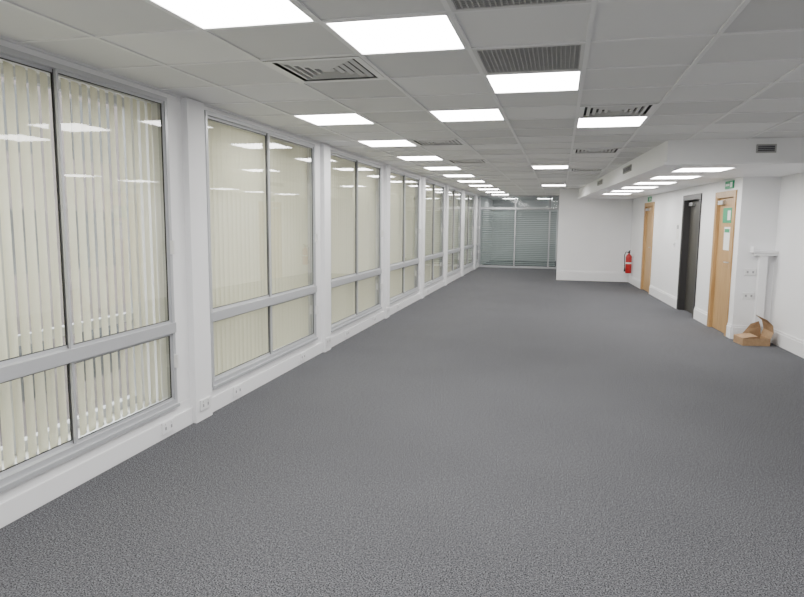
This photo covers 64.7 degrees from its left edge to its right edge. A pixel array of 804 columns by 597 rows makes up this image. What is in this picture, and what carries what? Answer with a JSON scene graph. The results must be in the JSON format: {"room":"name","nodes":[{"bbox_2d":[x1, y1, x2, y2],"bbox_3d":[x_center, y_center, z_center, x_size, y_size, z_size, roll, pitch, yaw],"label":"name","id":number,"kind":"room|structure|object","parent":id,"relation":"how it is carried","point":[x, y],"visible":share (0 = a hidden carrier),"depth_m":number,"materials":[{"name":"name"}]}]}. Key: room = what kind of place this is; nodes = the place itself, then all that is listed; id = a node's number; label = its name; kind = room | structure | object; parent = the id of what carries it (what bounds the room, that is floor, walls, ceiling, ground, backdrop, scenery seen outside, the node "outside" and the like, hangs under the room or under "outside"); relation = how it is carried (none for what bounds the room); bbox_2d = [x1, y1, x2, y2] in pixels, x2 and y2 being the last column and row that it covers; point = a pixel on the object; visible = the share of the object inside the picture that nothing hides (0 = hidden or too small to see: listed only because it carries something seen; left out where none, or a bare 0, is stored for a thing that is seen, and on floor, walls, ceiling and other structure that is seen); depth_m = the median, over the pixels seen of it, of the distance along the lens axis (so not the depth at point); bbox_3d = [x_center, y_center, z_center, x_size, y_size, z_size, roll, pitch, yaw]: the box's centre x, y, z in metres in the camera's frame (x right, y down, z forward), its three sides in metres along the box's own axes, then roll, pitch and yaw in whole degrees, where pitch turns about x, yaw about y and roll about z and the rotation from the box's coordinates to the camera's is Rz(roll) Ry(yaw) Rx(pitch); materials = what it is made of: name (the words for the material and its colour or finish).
{"room":"open-plan office","nodes":[
{"label":"open-plan office","id":0,"kind":"room"},
{"bbox_2d":[0,39,492,502],"bbox_3d":[0.059,-1.290,12.438,0.430,2.755,29.700,2,7,14],"label":"wall","id":1,"kind":"structure","parent":0,"point":[186,126],"depth_m":4.92,"materials":[{"name":"white paint"}]},
{"bbox_2d":[0,45,179,492],"bbox_3d":[-2.143,-0.183,3.606,0.402,2.272,2.340,2,7,14],"label":"window","id":2,"kind":"structure","parent":1,"relation":"in","point":[69,354],"depth_m":3.85,"materials":[{"name":"grey metal"}]},
{"bbox_2d":[0,59,62,360],"bbox_3d":[-2.098,-0.480,3.513,0.040,1.580,0.456,2,7,14],"label":"vertical blind","id":3,"kind":"object","parent":2,"relation":"attached to","point":[20,72],"depth_m":3.53,"materials":[{"name":"beige fabric"}]},
{"bbox_2d":[0,366,67,470],"bbox_3d":[-2.116,0.664,3.623,0.040,0.470,0.488,2,7,14],"label":"vertical blind","id":4,"kind":"object","parent":2,"relation":"attached to","point":[39,378],"depth_m":3.63,"materials":[{"name":"beige fabric"}]},
{"bbox_2d":[58,74,158,342],"bbox_3d":[-1.917,-0.568,4.235,0.040,1.596,0.908,2,7,14],"label":"vertical blind","id":5,"kind":"object","parent":2,"relation":"attached to","point":[65,80],"depth_m":4.15,"materials":[{"name":"beige fabric"}]},
{"bbox_2d":[76,339,162,435],"bbox_3d":[-1.930,0.583,4.366,0.040,0.468,0.855,2,7,14],"label":"vertical blind","id":6,"kind":"object","parent":2,"relation":"attached to","point":[106,358],"depth_m":4.30,"materials":[{"name":"beige fabric"}]},
{"bbox_2d":[161,418,174,434],"bbox_3d":[-1.728,0.945,4.696,0.017,0.086,0.146,2,7,14],"label":"power socket","id":7,"kind":"object","parent":1,"relation":"attached to","point":[167,426],"visible":1,"depth_m":4.68,"materials":[{"name":"white plastic"}]},
{"bbox_2d":[200,396,210,410],"bbox_3d":[-1.586,0.848,5.127,0.017,0.086,0.146,2,7,14],"label":"power socket","id":8,"kind":"object","parent":1,"relation":"attached to","point":[205,403],"visible":1,"depth_m":5.12,"materials":[{"name":"white plastic"}]},
{"bbox_2d":[233,383,241,396],"bbox_3d":[-1.475,0.823,5.708,0.017,0.086,0.146,2,7,14],"label":"power socket","id":9,"kind":"object","parent":1,"relation":"attached to","point":[237,390],"visible":1,"depth_m":5.70,"materials":[{"name":"white paint"}]},
{"bbox_2d":[0,263,478,528],"bbox_3d":[-0.301,0.268,10.485,0.018,0.130,25.000,2,7,14],"label":"baseboard","id":10,"kind":"structure","parent":1,"relation":"attached to","point":[25,502],"depth_m":4.40,"materials":[{"name":"white paint"}]},
{"bbox_2d":[204,110,318,388],"bbox_3d":[-1.456,-0.514,6.352,0.402,2.272,2.340,2,7,14],"label":"window","id":11,"kind":"structure","parent":1,"relation":"in","point":[219,313],"depth_m":6.26,"materials":[{"name":"grey metal"}]},
{"bbox_2d":[208,119,308,374],"bbox_3d":[-1.404,-0.533,6.337,0.047,2.221,2.352,2,7,14],"label":"vertical blind","id":12,"kind":"object","parent":11,"relation":"attached to","point":[237,183],"visible":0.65,"depth_m":6.14,"materials":[{"name":"beige fabric"}]},
{"bbox_2d":[300,351,305,360],"bbox_3d":[-1.114,0.649,7.154,0.017,0.086,0.146,2,7,14],"label":"power socket","id":13,"kind":"object","parent":1,"relation":"attached to","point":[303,354],"visible":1,"depth_m":7.15,"materials":[{"name":"white paint"}]},
{"bbox_2d":[326,336,330,344],"bbox_3d":[-0.907,0.521,7.844,0.017,0.086,0.146,2,7,14],"label":"power socket","id":14,"kind":"object","parent":1,"relation":"attached to","point":[328,339],"visible":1,"depth_m":7.83,"materials":[{"name":"white plastic"}]},
{"bbox_2d":[345,329,349,336],"bbox_3d":[-0.741,0.469,8.647,0.017,0.086,0.146,2,7,14],"label":"power socket","id":15,"kind":"object","parent":1,"relation":"attached to","point":[347,332],"visible":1,"depth_m":8.63,"materials":[{"name":"white paint"}]},
{"bbox_2d":[330,149,382,331],"bbox_3d":[-0.778,-0.841,9.069,0.402,2.272,2.340,2,7,14],"label":"window","id":16,"kind":"structure","parent":1,"relation":"in","point":[355,277],"depth_m":9.12,"materials":[{"name":"grey metal"}]},
{"bbox_2d":[331,155,375,323],"bbox_3d":[-0.725,-0.860,9.054,0.044,2.221,2.349,2,7,14],"label":"vertical blind","id":17,"kind":"object","parent":16,"relation":"attached to","point":[342,170],"visible":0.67,"depth_m":8.94,"materials":[{"name":"beige fabric"}]},
{"bbox_2d":[390,169,420,303],"bbox_3d":[-0.099,-1.168,11.787,0.402,2.272,2.340,2,7,14],"label":"window","id":18,"kind":"structure","parent":1,"relation":"in","point":[413,263],"depth_m":12.33,"materials":[{"name":"grey metal"}]},
{"bbox_2d":[390,172,409,297],"bbox_3d":[-0.046,-1.187,11.771,0.042,2.221,2.351,2,7,14],"label":"vertical blind","id":19,"kind":"object","parent":18,"relation":"attached to","point":[396,181],"visible":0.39,"depth_m":11.62,"materials":[{"name":"beige fabric"}]},
{"bbox_2d":[424,180,444,287],"bbox_3d":[0.580,-1.495,14.504,0.402,2.272,2.340,2,7,14],"label":"window","id":20,"kind":"structure","parent":1,"relation":"in","point":[434,202],"depth_m":14.52,"materials":[{"name":"glass"}]},
{"bbox_2d":[447,187,461,276],"bbox_3d":[1.259,-1.822,17.222,0.402,2.272,2.340,2,7,14],"label":"window","id":21,"kind":"structure","parent":1,"relation":"in","point":[455,195],"depth_m":17.28,"materials":[{"name":"glass"}]},
{"bbox_2d":[464,192,474,267],"bbox_3d":[1.937,-2.149,19.939,0.402,2.272,2.340,2,7,14],"label":"window","id":22,"kind":"structure","parent":1,"relation":"in","point":[469,198],"depth_m":20.05,"materials":[{"name":"beige glass"}]},
{"bbox_2d":[476,196,479,262],"bbox_3d":[2.433,-2.388,21.924,0.402,2.272,0.820,2,7,14],"label":"window","id":23,"kind":"structure","parent":1,"relation":"in","point":[478,197],"depth_m":22.11,"materials":[{"name":"grey metal"}]},
{"bbox_2d":[0,261,803,596],"bbox_3d":[3.557,0.274,11.753,7.665,0.120,29.700,2,7,14],"label":"floor","id":24,"kind":"structure","parent":0,"point":[502,432],"depth_m":4.09,"materials":[{"name":"grey carpet"}]},
{"bbox_2d":[478,196,558,268],"bbox_3d":[4.039,-2.312,22.093,2.729,2.505,0.070,2,7,14],"label":"glass wall","id":25,"kind":"structure","parent":24,"relation":"on","point":[480,207],"depth_m":22.03,"materials":[{"name":"grey metal"}]},
{"bbox_2d":[481,209,556,265],"bbox_3d":[4.063,-2.138,22.218,2.565,1.931,0.057,2,7,14],"label":"blind","id":26,"kind":"object","parent":25,"relation":"attached to","point":[521,214],"visible":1,"depth_m":22.21,"materials":[{"name":"grey"}]},
{"bbox_2d":[733,314,773,345],"bbox_3d":[4.737,0.422,8.559,0.389,0.382,0.320,1,7,6],"label":"cardboard box","id":27,"kind":"object","parent":24,"relation":"on","point":[752,336],"visible":1,"depth_m":8.54,"materials":[{"name":"brown cardboard"}]},
{"bbox_2d":[0,0,803,199],"bbox_3d":[3.582,-2.445,11.419,7.665,0.352,29.700,2,7,14],"label":"ceiling","id":28,"kind":"structure","parent":0,"point":[713,69],"depth_m":3.90,"materials":[{"name":"tile"}]},
{"bbox_2d":[148,0,316,29],"bbox_3d":[-0.738,-1.246,2.677,0.580,0.021,0.580,2,7,14],"label":"ceiling light","id":29,"kind":"object","parent":28,"relation":"in","point":[204,14],"depth_m":2.79,"materials":[{"name":"white plastic"}]},
{"bbox_2d":[264,56,384,82],"bbox_3d":[-0.449,-1.402,3.832,0.576,0.058,0.576,2,7,14],"label":"diffuser","id":30,"kind":"object","parent":28,"relation":"in","point":[350,66],"depth_m":3.81,"materials":[{"name":"white metal"}]},
{"bbox_2d":[293,113,374,124],"bbox_3d":[-0.598,-1.617,5.711,0.580,0.021,0.580,2,7,14],"label":"ceiling light","id":31,"kind":"object","parent":28,"relation":"in","point":[323,119],"depth_m":5.73,"materials":[{"name":"white plastic"}]},
{"bbox_2d":[357,140,416,146],"bbox_3d":[-0.165,-1.826,7.446,0.580,0.021,0.580,2,7,14],"label":"ceiling light","id":32,"kind":"object","parent":28,"relation":"in","point":[382,143],"depth_m":7.48,"materials":[{"name":"white plastic"}]},
{"bbox_2d":[323,14,466,54],"bbox_3d":[-0.011,-1.293,3.113,0.580,0.021,0.580,2,7,14],"label":"ceiling light","id":33,"kind":"object","parent":28,"relation":"in","point":[438,32],"depth_m":3.09,"materials":[{"name":"white plastic"}]},
{"bbox_2d":[398,156,442,160],"bbox_3d":[0.269,-2.035,9.180,0.580,0.021,0.580,2,7,14],"label":"ceiling light","id":34,"kind":"object","parent":28,"relation":"in","point":[410,158],"depth_m":9.24,"materials":[{"name":"white plastic"}]},
{"bbox_2d":[409,139,465,145],"bbox_3d":[0.418,-1.819,7.301,0.576,0.058,0.576,2,7,14],"label":"diffuser","id":35,"kind":"object","parent":28,"relation":"in","point":[432,142],"depth_m":7.30,"materials":[{"name":"white metal"}]},
{"bbox_2d":[423,167,461,169],"bbox_3d":[0.702,-2.243,10.915,0.580,0.021,0.580,2,7,14],"label":"ceiling light","id":36,"kind":"object","parent":28,"relation":"in","point":[429,168],"depth_m":10.98,"materials":[{"name":"white plastic"}]},
{"bbox_2d":[443,175,474,176],"bbox_3d":[1.135,-2.452,12.649,0.580,0.021,0.580,2,7,14],"label":"ceiling light","id":37,"kind":"object","parent":28,"relation":"in","point":[443,175],"depth_m":12.66,"materials":[{"name":"white plastic"}]},
{"bbox_2d":[446,160,487,163],"bbox_3d":[0.996,-2.098,9.614,0.576,0.058,0.576,2,7,14],"label":"diffuser","id":38,"kind":"object","parent":28,"relation":"in","point":[455,161],"depth_m":9.62,"materials":[{"name":"grey metal"}]},
{"bbox_2d":[429,109,504,121],"bbox_3d":[0.567,-1.571,5.426,0.580,0.021,0.580,2,7,14],"label":"ceiling light","id":39,"kind":"object","parent":28,"relation":"in","point":[475,114],"depth_m":5.44,"materials":[{"name":"white plastic"}]},
{"bbox_2d":[468,185,491,186],"bbox_3d":[2.002,-2.870,16.118,0.580,0.021,0.580,2,7,14],"label":"ceiling light","id":40,"kind":"object","parent":28,"relation":"in","point":[468,185],"depth_m":16.09,"materials":[{"name":"white plastic"}]},
{"bbox_2d":[446,0,591,11],"bbox_3d":[0.427,-1.216,2.390,0.576,0.050,0.576,2,7,14],"label":"ceiling vent","id":41,"kind":"object","parent":28,"relation":"in","point":[455,5],"visible":1,"depth_m":2.64,"materials":[{"name":"grey metal"}]},
{"bbox_2d":[472,43,585,73],"bbox_3d":[0.716,-1.355,3.546,0.576,0.050,0.576,2,7,14],"label":"ceiling vent","id":42,"kind":"object","parent":28,"relation":"in","point":[566,57],"visible":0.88,"depth_m":3.53,"materials":[{"name":"grey metal"}]},
{"bbox_2d":[485,71,581,93],"bbox_3d":[0.860,-1.410,4.126,0.580,0.021,0.580,2,7,14],"label":"ceiling light","id":43,"kind":"object","parent":28,"relation":"in","point":[564,80],"depth_m":4.13,"materials":[{"name":"white plastic"}]},
{"bbox_2d":[532,166,568,168],"bbox_3d":[2.449,-2.175,10.487,0.580,0.021,0.580,2,7,14],"label":"ceiling light","id":44,"kind":"object","parent":28,"relation":"in","point":[534,167],"depth_m":10.58,"materials":[{"name":"white plastic"}]},
{"bbox_2d":[569,168,604,170],"bbox_3d":[3.176,-2.238,10.920,0.576,0.058,0.576,2,7,14],"label":"diffuser","id":45,"kind":"object","parent":28,"relation":"in","point":[584,169],"depth_m":10.85,"materials":[{"name":"grey metal"}]},
{"bbox_2d":[572,148,621,153],"bbox_3d":[2.454,-1.890,8.029,0.576,0.058,0.576,2,7,14],"label":"diffuser","id":46,"kind":"object","parent":28,"relation":"in","point":[598,150],"depth_m":8.04,"materials":[{"name":"white metal"}]},
{"bbox_2d":[576,114,648,127],"bbox_3d":[1.876,-1.596,5.718,0.580,0.021,0.580,2,7,14],"label":"ceiling light","id":47,"kind":"object","parent":28,"relation":"in","point":[638,120],"depth_m":5.72,"materials":[{"name":"white plastic"}]},
{"bbox_2d":[578,104,658,117],"bbox_3d":[1.732,-1.542,5.138,0.576,0.058,0.576,2,7,14],"label":"diffuser","id":48,"kind":"object","parent":28,"relation":"in","point":[603,110],"depth_m":5.14,"materials":[{"name":"white metal"}]},
{"bbox_2d":[491,200,557,260],"bbox_3d":[7.163,-2.884,25.960,7.665,2.755,0.150,2,7,14],"label":"wall","id":49,"kind":"structure","parent":0,"point":[496,203],"depth_m":26.37,"materials":[{"name":"grey-green slatted blinds"},{"name":"glass"},{"name":"grey aluminium"}]},
{"bbox_2d":[557,189,632,274],"bbox_3d":[5.776,-2.098,19.448,1.921,2.755,4.250,2,7,14],"label":"wall","id":50,"kind":"structure","parent":0,"point":[594,234],"depth_m":17.42,"materials":[{"name":"white paint"}]},
{"bbox_2d":[556,270,627,281],"bbox_3d":[5.242,-0.618,17.544,1.901,0.270,0.020,2,7,14],"label":"baseboard","id":51,"kind":"structure","parent":50,"relation":"attached to","point":[560,274],"depth_m":17.53,"materials":[{"name":"white paint"}]},
{"bbox_2d":[629,173,803,340],"bbox_3d":[5.418,-1.081,11.125,0.664,2.755,29.798,2,7,10],"label":"wall","id":52,"kind":"structure","parent":0,"point":[769,210],"depth_m":8.76,"materials":[{"name":"white paint"}]},
{"bbox_2d":[602,193,632,194],"bbox_3d":[4.812,-2.349,14.216,0.616,0.021,0.580,2,7,14],"label":"ceiling light","id":53,"kind":"object","parent":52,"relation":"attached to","point":[604,193],"visible":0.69,"depth_m":14.09,"materials":[{"name":"white paint"}]},
{"bbox_2d":[623,164,631,173],"bbox_3d":[3.386,-1.942,9.557,0.016,0.090,0.702,2,7,10],"label":"air vent","id":54,"kind":"object","parent":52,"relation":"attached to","point":[626,169],"visible":1,"depth_m":9.48,"materials":[{"name":"grey metal"}]},
{"bbox_2d":[623,250,632,272],"bbox_3d":[6.003,-0.973,16.800,0.184,0.609,0.190,-4,8,-30],"label":"fire extinguisher","id":55,"kind":"object","parent":52,"relation":"attached to","point":[629,259],"visible":1,"depth_m":16.76,"materials":[{"name":"red metal"}]},
{"bbox_2d":[611,190,644,191],"bbox_3d":[4.568,-2.189,12.895,0.616,0.021,0.580,2,7,14],"label":"ceiling light","id":56,"kind":"object","parent":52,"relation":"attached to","point":[614,190],"visible":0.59,"depth_m":12.68,"materials":[{"name":"white paint"}]},
{"bbox_2d":[620,187,656,188],"bbox_3d":[4.324,-2.030,11.575,0.616,0.021,0.580,2,7,14],"label":"ceiling light","id":57,"kind":"object","parent":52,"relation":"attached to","point":[623,187],"visible":0.6,"depth_m":11.67,"materials":[{"name":"white paint"}]},
{"bbox_2d":[640,202,654,293],"bbox_3d":[5.826,-1.202,14.915,0.168,2.080,1.083,2,7,10],"label":"door","id":58,"kind":"structure","parent":52,"relation":"in","point":[648,225],"depth_m":15.08,"materials":[{"name":"brown wood"}]},
{"bbox_2d":[635,182,676,183],"bbox_3d":[4.081,-1.870,10.254,0.616,0.021,0.580,2,7,14],"label":"ceiling light","id":59,"kind":"object","parent":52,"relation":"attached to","point":[638,182],"visible":0.56,"depth_m":10.18,"materials":[{"name":"white paint"}]},
{"bbox_2d":[650,176,700,178],"bbox_3d":[3.837,-1.710,8.933,0.616,0.021,0.580,2,7,14],"label":"ceiling light","id":60,"kind":"object","parent":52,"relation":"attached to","point":[656,177],"visible":0.56,"depth_m":8.99,"materials":[{"name":"white paint"}]},
{"bbox_2d":[676,224,679,239],"bbox_3d":[5.266,-1.279,12.130,0.006,0.300,0.211,2,7,10],"label":"notice","id":61,"kind":"object","parent":52,"relation":"attached to","point":[678,225],"visible":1,"depth_m":12.13,"materials":[{"name":"white paper"}]},
{"bbox_2d":[676,193,701,317],"bbox_3d":[5.159,-0.775,11.262,0.164,2.110,1.183,2,7,10],"label":"door","id":62,"kind":"structure","parent":52,"relation":"in","point":[692,204],"depth_m":11.62,"materials":[{"name":"grey metal"}]},
{"bbox_2d":[577,137,803,198],"bbox_3d":[4.771,-2.292,11.940,1.901,0.460,10.798,2,7,10],"label":"bulkhead","id":63,"kind":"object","parent":52,"relation":"attached to","point":[740,155],"depth_m":7.24,"materials":[{"name":"white paint"}]},
{"bbox_2d":[671,168,732,171],"bbox_3d":[3.593,-1.550,7.612,0.616,0.021,0.580,2,7,14],"label":"ceiling light","id":64,"kind":"object","parent":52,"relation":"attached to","point":[680,169],"visible":0.64,"depth_m":7.64,"materials":[{"name":"white paint"}]},
{"bbox_2d":[628,275,803,357],"bbox_3d":[4.596,0.690,7.114,0.482,0.200,20.823,2,7,8],"label":"baseboard","id":65,"kind":"structure","parent":52,"relation":"attached to","point":[794,345],"depth_m":8.90,"materials":[{"name":"white paint"}]},
{"bbox_2d":[707,190,736,335],"bbox_3d":[4.817,-0.540,9.445,0.168,2.080,0.943,2,7,10],"label":"door","id":66,"kind":"structure","parent":52,"relation":"in","point":[726,201],"depth_m":9.54,"materials":[{"name":"brown wood"}]},
{"bbox_2d":[725,180,734,188],"bbox_3d":[4.735,-1.642,9.178,0.023,0.110,0.352,2,7,10],"label":"exit sign","id":67,"kind":"object","parent":52,"relation":"attached to","point":[729,184],"visible":1,"depth_m":9.15,"materials":[{"name":"green plastic"}]},
{"bbox_2d":[742,292,754,298],"bbox_3d":[4.808,-0.040,8.812,0.147,0.086,0.014,2,7,14],"label":"power socket","id":68,"kind":"object","parent":52,"relation":"attached to","point":[746,295],"visible":1,"depth_m":8.81,"materials":[{"name":"white plastic"}]},
{"bbox_2d":[744,269,755,274],"bbox_3d":[4.811,-0.367,8.771,0.147,0.086,0.014,2,7,14],"label":"power socket","id":69,"kind":"object","parent":52,"relation":"attached to","point":[746,271],"visible":1,"depth_m":8.77,"materials":[{"name":"white plastic"}]},
{"bbox_2d":[750,246,778,326],"bbox_3d":[4.930,-0.157,8.707,0.318,1.100,0.130,2,7,14],"label":"trim","id":70,"kind":"structure","parent":52,"relation":"attached to","point":[762,262],"depth_m":8.69,"materials":[{"name":"white paint"}]},
{"bbox_2d":[756,144,776,152],"bbox_3d":[3.868,-1.593,6.741,0.191,0.090,0.016,2,7,14],"label":"air vent","id":71,"kind":"object","parent":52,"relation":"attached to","point":[760,148],"visible":1,"depth_m":6.74,"materials":[{"name":"grey metal"}]},
{"label":"outside","id":72,"kind":"structure","parent":0,"visible":0},
{"bbox_3d":[-18.833,3.630,15.518,36.335,0.100,80.000,2,7,14],"label":"ground","id":73,"kind":"structure","parent":72,"visible":0},
{"bbox_2d":[0,77,128,445],"bbox_3d":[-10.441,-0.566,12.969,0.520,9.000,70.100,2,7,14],"label":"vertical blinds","id":74,"kind":"object","parent":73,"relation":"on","point":[2,78],"visible":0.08,"depth_m":17.43,"materials":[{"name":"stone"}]}
]}

